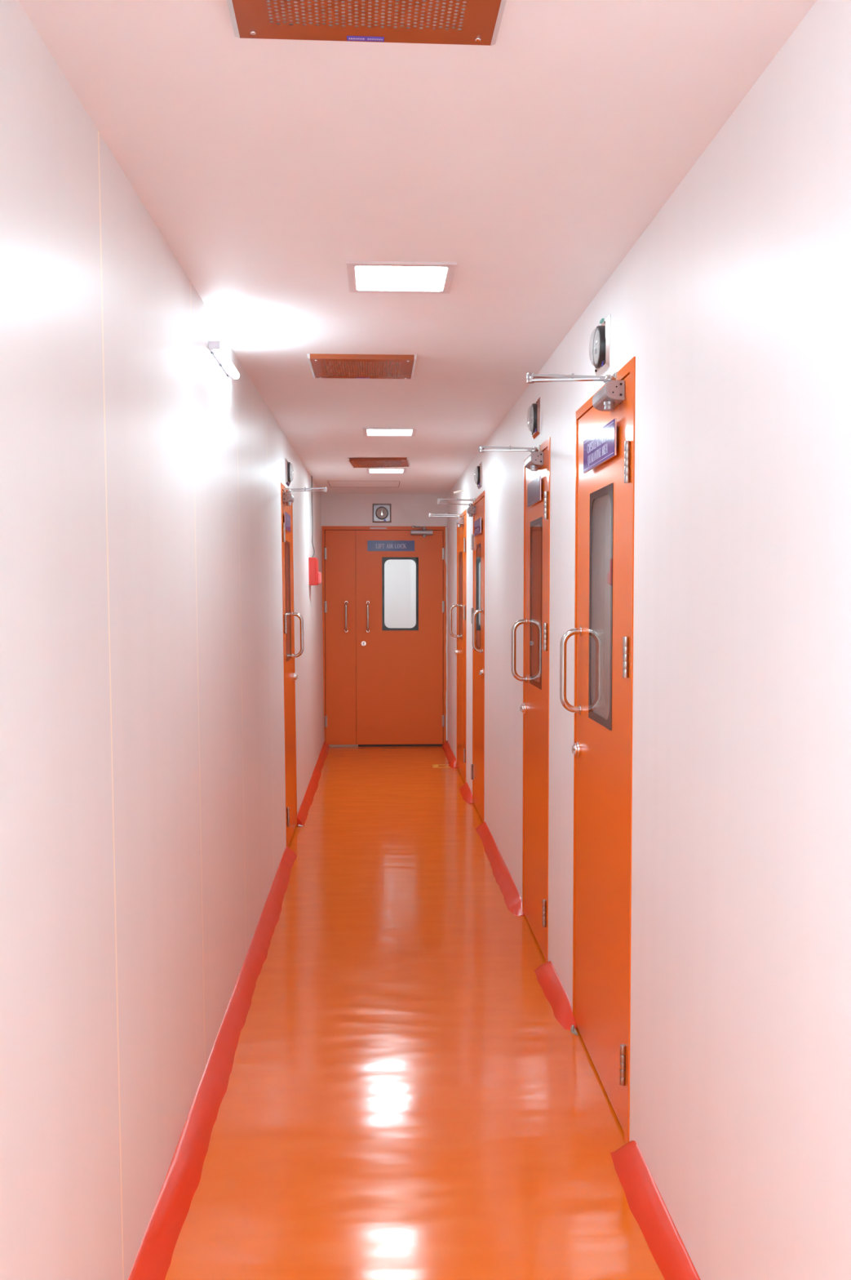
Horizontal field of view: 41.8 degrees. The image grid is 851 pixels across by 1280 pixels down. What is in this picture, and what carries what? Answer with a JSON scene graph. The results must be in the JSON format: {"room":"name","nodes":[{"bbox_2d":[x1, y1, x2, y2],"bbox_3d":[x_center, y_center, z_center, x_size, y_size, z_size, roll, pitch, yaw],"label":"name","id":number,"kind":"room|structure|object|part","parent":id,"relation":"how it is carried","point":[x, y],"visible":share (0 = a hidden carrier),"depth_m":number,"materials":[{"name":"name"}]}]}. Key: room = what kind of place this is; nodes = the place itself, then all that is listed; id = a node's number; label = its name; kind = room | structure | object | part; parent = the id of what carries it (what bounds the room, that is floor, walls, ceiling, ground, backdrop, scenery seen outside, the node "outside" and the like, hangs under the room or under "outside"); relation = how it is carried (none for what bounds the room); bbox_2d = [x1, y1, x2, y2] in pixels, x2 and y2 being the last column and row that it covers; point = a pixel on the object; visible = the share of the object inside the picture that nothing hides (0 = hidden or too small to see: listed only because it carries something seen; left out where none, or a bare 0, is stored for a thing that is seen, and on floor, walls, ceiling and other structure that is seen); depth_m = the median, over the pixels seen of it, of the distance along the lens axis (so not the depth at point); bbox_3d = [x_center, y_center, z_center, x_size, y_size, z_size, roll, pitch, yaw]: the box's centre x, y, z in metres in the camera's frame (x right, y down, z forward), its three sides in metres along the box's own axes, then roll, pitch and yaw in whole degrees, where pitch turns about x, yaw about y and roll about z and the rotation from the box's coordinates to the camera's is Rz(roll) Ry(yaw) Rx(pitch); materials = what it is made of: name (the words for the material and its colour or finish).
{"room":"laboratory corridor","nodes":[
{"label":"laboratory corridor","id":0,"kind":"room"},
{"bbox_2d":[0,0,324,1279],"bbox_3d":[-0.751,0.065,4.269,0.127,2.422,12.580,0,2,-2],"label":"wall","id":1,"kind":"structure","parent":0,"point":[143,828],"depth_m":2.20,"materials":[{"name":"white paint"}]},
{"bbox_2d":[128,846,297,1279],"bbox_3d":[-0.568,1.337,2.114,0.079,0.058,8.160,0,2,-2],"label":"baseboard","id":2,"kind":"structure","parent":1,"relation":"attached to","point":[153,1260],"depth_m":3.04,"materials":[{"name":"red plastic"}]},
{"bbox_2d":[208,341,239,378],"bbox_3d":[-0.677,-0.939,3.752,0.038,0.026,0.495,-1,2,-2],"label":"wall light","id":3,"kind":"object","parent":1,"relation":"attached to","point":[217,350],"visible":1,"depth_m":3.68,"materials":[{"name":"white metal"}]},
{"bbox_2d":[284,457,293,486],"bbox_3d":[-0.792,-0.979,6.503,0.041,0.147,0.190,-1,2,-2],"label":"pressure gauge","id":4,"kind":"object","parent":1,"relation":"attached to","point":[287,464],"visible":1,"depth_m":6.45,"materials":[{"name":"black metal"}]},
{"bbox_3d":[-0.807,-0.979,6.503,0.012,0.147,0.190,-1,2,-2],"label":"mounting plate","id":5,"kind":"part","parent":4,"relation":"part of","materials":[{"name":"silver metal"}]},
{"bbox_2d":[280,482,303,847],"bbox_3d":[-0.810,0.151,6.538,0.156,2.064,0.780,-1,2,-2],"label":"door","id":6,"kind":"structure","parent":1,"relation":"in","point":[289,655],"depth_m":6.55,"materials":[{"name":"orange metal"}]},
{"bbox_2d":[284,511,290,532],"bbox_3d":[-0.798,-0.679,6.415,0.013,0.096,0.360,-1,2,-2],"label":"door sign","id":7,"kind":"object","parent":6,"relation":"attached to","point":[287,517],"visible":0.99,"depth_m":6.38,"materials":[{"name":"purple plastic"}]},
{"bbox_3d":[-0.779,-0.031,6.793,0.069,0.277,0.021,-1,2,-2],"label":"pull handle","id":8,"kind":"part","parent":6,"relation":"part of","materials":[{"name":"silver metal"}]},
{"bbox_2d":[282,486,327,506],"bbox_3d":[-0.681,-0.813,6.305,0.244,0.109,0.193,-1,2,-2],"label":"door closer","id":9,"kind":"object","parent":6,"relation":"attached to","point":[287,498],"depth_m":6.27,"materials":[{"name":"silver metal"}]},
{"bbox_3d":[-0.666,-0.841,6.281,0.220,0.011,0.027,-1,2,-15],"label":"arm","id":10,"kind":"part","parent":9,"relation":"part of","materials":[{"name":"silver metal"}]},
{"bbox_2d":[297,741,330,826],"bbox_3d":[-0.859,1.065,8.787,0.065,0.058,3.630,0,2,-2],"label":"baseboard","id":11,"kind":"structure","parent":1,"relation":"attached to","point":[307,802],"depth_m":8.19,"materials":[{"name":"red plastic"}]},
{"bbox_2d":[308,557,321,585],"bbox_3d":[-0.854,-0.530,8.622,0.089,0.212,0.220,-1,2,-2],"label":"fire alarm box","id":12,"kind":"object","parent":1,"relation":"attached to","point":[315,577],"visible":1,"depth_m":8.52,"materials":[{"name":"red plastic"}]},
{"bbox_2d":[320,493,448,565],"bbox_3d":[-0.395,-0.194,10.624,1.500,2.422,0.100,0,2,-2],"label":"wall","id":13,"kind":"structure","parent":0,"point":[337,509],"depth_m":10.53,"materials":[{"name":"white paint"}]},
{"bbox_2d":[373,503,391,522],"bbox_3d":[-0.412,-1.199,10.511,0.176,0.178,0.041,0,2,-2],"label":"pressure gauge","id":14,"kind":"object","parent":13,"relation":"attached to","point":[381,512],"visible":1,"depth_m":10.52,"materials":[{"name":"grey"}]},
{"bbox_2d":[321,525,447,746],"bbox_3d":[-0.389,-0.030,10.591,1.184,2.096,0.158,0,2,-2],"label":"door","id":15,"kind":"structure","parent":13,"relation":"in","point":[384,686],"depth_m":10.59,"materials":[{"name":"orange metal"}]},
{"bbox_3d":[-0.750,-0.220,10.524,0.021,0.288,0.069,0,2,-2],"label":"pull handle","id":16,"kind":"part","parent":15,"relation":"part of","materials":[{"name":"silver metal"}]},
{"bbox_3d":[-0.545,-0.220,10.533,0.021,0.288,0.069,0,2,-2],"label":"pull handle","id":17,"kind":"part","parent":15,"relation":"part of","materials":[{"name":"silver metal"}]},
{"bbox_2d":[367,540,414,551],"bbox_3d":[-0.327,-0.892,10.548,0.447,0.100,0.004,0,2,-2],"label":"door sign","id":18,"kind":"object","parent":15,"relation":"attached to","point":[372,545],"visible":1,"depth_m":10.55,"materials":[{"name":"blue plastic"}]},
{"bbox_2d":[410,525,433,537],"bbox_3d":[-0.033,-1.020,10.448,0.210,0.103,0.222,0,2,-2],"label":"door closer","id":19,"kind":"object","parent":15,"relation":"attached to","point":[424,532],"depth_m":10.51,"materials":[{"name":"silver metal"}]},
{"bbox_2d":[445,527,448,740],"bbox_3d":[0.198,-0.056,10.601,0.022,2.030,0.007,0,2,-2],"label":"door frame","id":20,"kind":"structure","parent":15,"relation":"attached to","point":[446,528],"depth_m":10.59,"materials":[{"name":"orange metal"}]},
{"bbox_2d":[384,560,416,627],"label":"window","id":21,"kind":"structure","parent":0,"point":[400,575],"depth_m":12.59,"materials":[{"name":"white glass"}]},
{"bbox_2d":[164,746,665,1279],"bbox_3d":[0.690,1.260,5.690,3.350,0.080,15.200,0,2,-2],"label":"floor","id":22,"kind":"structure","parent":0,"point":[406,1097],"depth_m":3.29,"materials":[{"name":"orange plastic"}]},
{"bbox_2d":[432,764,450,768],"bbox_3d":[0.134,1.067,9.418,0.148,0.001,0.175,0,2,-2],"label":"tape","id":23,"kind":"object","parent":22,"relation":"on","point":[433,766],"visible":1,"depth_m":9.37,"materials":[{"name":"plastic"}]},
{"bbox_2d":[570,1024,577,1035],"bbox_3d":[0.491,1.292,3.689,0.018,0.016,0.060,0,2,-2],"label":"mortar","id":24,"kind":"object","parent":22,"relation":"on","point":[573,1029],"visible":1,"depth_m":3.69,"materials":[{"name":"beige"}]},
{"bbox_2d":[17,0,817,493],"bbox_3d":[-0.157,-1.129,4.295,1.550,0.199,12.680,0,2,-2],"label":"ceiling","id":25,"kind":"structure","parent":0,"point":[534,161],"depth_m":2.33,"materials":[{"name":"paint"}]},
{"bbox_2d":[311,475,315,557],"bbox_3d":[-0.877,-0.967,8.665,0.020,0.658,0.356,0,2,-6],"label":"cable","id":26,"kind":"object","parent":25,"relation":"hanging from","point":[312,476],"visible":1,"depth_m":8.78,"materials":[{"name":"grey plastic"}]},
{"bbox_2d":[307,353,417,378],"bbox_3d":[-0.247,-1.073,4.381,0.412,0.025,0.392,0,2,-3],"label":"ceiling vent","id":27,"kind":"object","parent":25,"relation":"in","point":[322,366],"visible":1,"depth_m":4.32,"materials":[{"name":"brown metal"}]},
{"bbox_3d":[-0.448,-1.075,4.372,0.010,0.020,0.392,0,3,-3],"label":"rail","id":28,"kind":"part","parent":27,"relation":"part of","materials":[{"name":"silver metal"}]},
{"bbox_3d":[-0.047,-1.075,4.391,0.010,0.020,0.392,0,3,-3],"label":"rail","id":29,"kind":"part","parent":27,"relation":"part of","materials":[{"name":"silver metal"}]},
{"bbox_2d":[327,480,399,487],"bbox_3d":[-0.524,-1.333,9.520,0.602,0.008,0.580,0,2,-2],"label":"hatch","id":30,"kind":"object","parent":25,"relation":"attached to","point":[327,481],"visible":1,"depth_m":9.24,"materials":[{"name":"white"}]},
{"bbox_2d":[226,0,506,45],"bbox_3d":[-0.082,-0.936,1.549,0.412,0.025,0.392,0,2,-3],"label":"ceiling vent","id":31,"kind":"object","parent":25,"relation":"in","point":[459,22],"visible":1,"depth_m":1.68,"materials":[{"name":"brown metal"}]},
{"bbox_3d":[-0.282,-0.937,1.537,0.010,0.020,0.392,0,3,-3],"label":"rail","id":32,"kind":"part","parent":31,"relation":"part of","materials":[{"name":"silver metal"}]},
{"bbox_2d":[348,37,382,39],"bbox_3d":[-0.093,-0.936,1.735,0.053,0.001,0.004,0,3,-3],"label":"print","id":33,"kind":"object","parent":31,"relation":"on","point":[348,37],"depth_m":1.73},
{"bbox_3d":[0.119,-0.938,1.561,0.010,0.020,0.392,0,3,-3],"label":"rail","id":34,"kind":"part","parent":31,"relation":"part of","materials":[{"name":"silver metal"}]},
{"bbox_2d":[347,457,410,467],"bbox_3d":[-0.319,-1.233,7.750,0.412,0.031,0.392,0,2,1],"label":"ceiling vent","id":35,"kind":"object","parent":25,"relation":"in","point":[397,461],"visible":1,"depth_m":7.67,"materials":[{"name":"brown metal"}]},
{"bbox_2d":[366,467,406,473],"bbox_3d":[-0.295,-1.274,8.378,0.296,0.008,0.296,0,3,-2],"label":"recessed light","id":36,"kind":"object","parent":25,"relation":"in","point":[370,470],"visible":1,"depth_m":8.36,"materials":[{"name":"white plastic"}]},
{"bbox_2d":[369,469,403,472],"bbox_3d":[-0.295,-1.275,8.378,0.252,0.004,0.252,0,3,-2],"label":"diffuser","id":37,"kind":"object","parent":36,"relation":"attached to","point":[371,470],"depth_m":8.39,"materials":[{"name":"white plastic"}]},
{"bbox_2d":[363,427,417,435],"bbox_3d":[-0.203,-1.172,6.273,0.296,0.008,0.296,0,3,-2],"label":"recessed light","id":38,"kind":"object","parent":25,"relation":"in","point":[366,431],"visible":1,"depth_m":6.24,"materials":[{"name":"white plastic"}]},
{"bbox_2d":[367,429,412,435],"bbox_3d":[-0.203,-1.173,6.272,0.252,0.004,0.252,0,3,-2],"label":"diffuser","id":39,"kind":"object","parent":38,"relation":"attached to","point":[370,432],"depth_m":6.28,"materials":[{"name":"white plastic"}]},
{"bbox_2d":[346,260,457,293],"bbox_3d":[-0.070,-1.020,3.136,0.296,0.008,0.296,0,3,-2],"label":"recessed light","id":40,"kind":"object","parent":25,"relation":"in","point":[366,277],"visible":1,"depth_m":3.12,"materials":[{"name":"white plastic"}]},
{"bbox_2d":[355,266,448,290],"bbox_3d":[-0.070,-1.020,3.136,0.252,0.004,0.252,0,3,-2],"label":"diffuser","id":41,"kind":"object","parent":40,"relation":"attached to","point":[366,277],"depth_m":3.13,"materials":[{"name":"white plastic"}]},
{"bbox_2d":[604,498,611,713],"bbox_3d":[1.406,0.056,3.167,1.585,2.529,1.860,0,2,-2],"label":"wall","id":42,"kind":"structure","parent":0,"point":[608,513],"depth_m":4.03,"materials":[{"name":"white paint"}]},
{"bbox_2d":[447,0,850,1279],"bbox_3d":[0.518,0.063,4.322,0.090,2.422,12.580,0,2,-2],"label":"wall","id":43,"kind":"structure","parent":0,"point":[732,306],"depth_m":2.09,"materials":[{"name":"white paint"}]},
{"bbox_2d":[441,740,457,768],"bbox_3d":[0.207,1.017,9.977,0.068,0.058,1.340,0,2,-2],"label":"baseboard","id":44,"kind":"structure","parent":43,"relation":"attached to","point":[452,762],"depth_m":9.83,"materials":[{"name":"red plastic"}]},
{"bbox_2d":[449,509,466,782],"bbox_3d":[0.294,0.049,8.814,0.156,2.084,0.990,0,2,-2],"label":"door","id":45,"kind":"structure","parent":43,"relation":"in","point":[461,651],"depth_m":8.81,"materials":[{"name":"orange metal"}]},
{"bbox_2d":[429,513,464,527],"bbox_3d":[0.159,-0.925,8.607,0.268,0.109,0.193,0,2,-2],"label":"door closer","id":46,"kind":"object","parent":45,"relation":"attached to","point":[460,521],"depth_m":8.56,"materials":[{"name":"silver metal"}]},
{"bbox_3d":[0.145,-0.953,8.576,0.239,0.009,0.025,0,2,5],"label":"arm","id":47,"kind":"part","parent":46,"relation":"part of","materials":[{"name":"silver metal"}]},
{"bbox_3d":[0.234,-0.157,9.219,0.069,0.277,0.021,0,2,-2],"label":"pull handle","id":48,"kind":"part","parent":45,"relation":"part of","materials":[{"name":"silver metal"}]},
{"bbox_3d":[0.327,0.048,8.816,0.091,2.083,0.990,0,2,-2],"label":"frame","id":49,"kind":"part","parent":45,"relation":"part of","materials":[{"name":"orange metal"}]},
{"bbox_2d":[459,782,472,803],"bbox_3d":[0.290,1.095,8.045,0.066,0.058,0.630,0,2,-2],"label":"baseboard","id":50,"kind":"structure","parent":43,"relation":"attached to","point":[466,793],"depth_m":7.94,"materials":[{"name":"red plastic"}]},
{"bbox_2d":[471,490,484,822],"bbox_3d":[0.358,0.108,7.304,0.156,2.090,0.835,0,2,-2],"label":"door","id":51,"kind":"structure","parent":43,"relation":"in","point":[477,767],"depth_m":7.25,"materials":[{"name":"orange metal"}]},
{"bbox_2d":[437,497,475,516],"bbox_3d":[0.208,-0.897,7.544,0.258,0.125,0.153,0,2,-2],"label":"door closer","id":52,"kind":"object","parent":51,"relation":"attached to","point":[471,510],"depth_m":7.50,"materials":[{"name":"silver metal"}]},
{"bbox_3d":[0.195,-0.916,7.515,0.229,0.009,0.025,0,2,-10],"label":"arm","id":53,"kind":"part","parent":52,"relation":"part of","materials":[{"name":"silver metal"}]},
{"bbox_3d":[0.327,-0.056,6.981,0.069,0.277,0.021,0,2,-2],"label":"pull handle","id":54,"kind":"part","parent":51,"relation":"part of","materials":[{"name":"silver metal"}]},
{"bbox_2d":[474,516,482,536],"bbox_3d":[0.342,-0.734,7.237,0.013,0.099,0.450,0,2,-2],"label":"door sign","id":55,"kind":"object","parent":51,"relation":"attached to","point":[477,524],"visible":1,"depth_m":7.19,"materials":[{"name":"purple plastic"}]},
{"bbox_2d":[474,461,482,488],"bbox_3d":[0.333,-1.053,7.123,0.041,0.158,0.200,0,2,-2],"label":"pressure gauge","id":56,"kind":"object","parent":43,"relation":"attached to","point":[479,468],"visible":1,"depth_m":7.07,"materials":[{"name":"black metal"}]},
{"bbox_3d":[0.347,-1.053,7.124,0.012,0.158,0.200,0,2,-2],"label":"mounting plate","id":57,"kind":"part","parent":56,"relation":"part of","materials":[{"name":"silver metal"}]},
{"bbox_2d":[475,822,524,915],"bbox_3d":[0.376,1.179,5.981,0.067,0.058,1.905,0,2,-2],"label":"baseboard","id":58,"kind":"structure","parent":43,"relation":"attached to","point":[513,899],"depth_m":5.67,"materials":[{"name":"red plastic"}]},
{"bbox_2d":[511,436,550,962],"bbox_3d":[0.469,0.236,4.649,0.156,2.050,0.747,0,2,-2],"label":"door","id":59,"kind":"structure","parent":43,"relation":"in","point":[535,708],"depth_m":4.70,"materials":[{"name":"orange metal"}]},
{"bbox_2d":[479,444,543,471],"bbox_3d":[0.340,-0.733,4.498,0.250,0.109,0.193,0,2,-2],"label":"door closer","id":60,"kind":"object","parent":59,"relation":"attached to","point":[535,461],"depth_m":4.46,"materials":[{"name":"silver metal"}]},
{"bbox_3d":[0.326,-0.761,4.473,0.225,0.009,0.027,0,2,10],"label":"arm","id":61,"kind":"part","parent":60,"relation":"part of","materials":[{"name":"silver metal"}]},
{"bbox_3d":[0.414,0.046,4.920,0.069,0.277,0.021,0,2,-2],"label":"pull handle","id":62,"kind":"part","parent":59,"relation":"part of","materials":[{"name":"silver metal"}]},
{"bbox_2d":[528,475,542,506],"bbox_3d":[0.453,-0.613,4.607,0.013,0.097,0.360,0,2,-2],"label":"door sign","id":63,"kind":"object","parent":59,"relation":"attached to","point":[535,492],"visible":1,"depth_m":4.56,"materials":[{"name":"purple plastic"}]},
{"bbox_2d":[527,396,541,439],"bbox_3d":[0.440,-0.910,4.569,0.041,0.147,0.172,0,2,-2],"label":"pressure gauge","id":64,"kind":"object","parent":43,"relation":"attached to","point":[535,411],"visible":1,"depth_m":4.52,"materials":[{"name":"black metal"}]},
{"bbox_3d":[0.455,-0.910,4.570,0.012,0.147,0.172,0,2,-2],"label":"mounting plate","id":65,"kind":"part","parent":64,"relation":"part of","materials":[{"name":"silver metal"}]},
{"bbox_2d":[534,960,577,1030],"bbox_3d":[0.460,1.260,4.016,0.063,0.058,0.613,0,2,-2],"label":"baseboard","id":66,"kind":"structure","parent":43,"relation":"attached to","point":[548,978],"depth_m":3.96,"materials":[{"name":"red plastic"}]},
{"bbox_2d":[560,356,635,1143],"bbox_3d":[0.527,0.288,3.300,0.156,2.054,0.858,0,2,-2],"label":"door","id":67,"kind":"structure","parent":43,"relation":"in","point":[602,747],"depth_m":3.27,"materials":[{"name":"orange metal"}]},
{"bbox_3d":[0.471,0.099,3.613,0.069,0.277,0.021,0,2,-2],"label":"pull handle","id":68,"kind":"part","parent":67,"relation":"part of","materials":[{"name":"silver metal"}]},
{"bbox_2d":[526,372,625,411],"bbox_3d":[0.401,-0.677,3.043,0.250,0.109,0.193,0,2,-2],"label":"door closer","id":69,"kind":"object","parent":67,"relation":"attached to","point":[610,396],"depth_m":3.01,"materials":[{"name":"silver metal"}]},
{"bbox_3d":[0.387,-0.704,3.018,0.225,0.009,0.027,0,2,10],"label":"arm","id":70,"kind":"part","parent":69,"relation":"part of","materials":[{"name":"silver metal"}]},
{"bbox_2d":[583,418,617,473],"bbox_3d":[0.509,-0.561,3.251,0.013,0.099,0.456,0,2,-2],"label":"door sign","id":71,"kind":"object","parent":67,"relation":"attached to","point":[601,446],"visible":1,"depth_m":3.21,"materials":[{"name":"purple plastic"}]},
{"bbox_2d":[589,314,611,376],"bbox_3d":[0.497,-0.851,3.214,0.041,0.158,0.172,0,2,-2],"label":"pressure gauge","id":72,"kind":"object","parent":43,"relation":"attached to","point":[602,349],"visible":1,"depth_m":3.16,"materials":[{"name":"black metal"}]},
{"bbox_2d":[610,1140,701,1279],"bbox_3d":[0.605,1.403,0.502,0.068,0.058,4.837,0,2,-2],"label":"baseboard","id":73,"kind":"structure","parent":43,"relation":"attached to","point":[646,1202],"depth_m":2.55,"materials":[{"name":"red plastic"}]}
]}

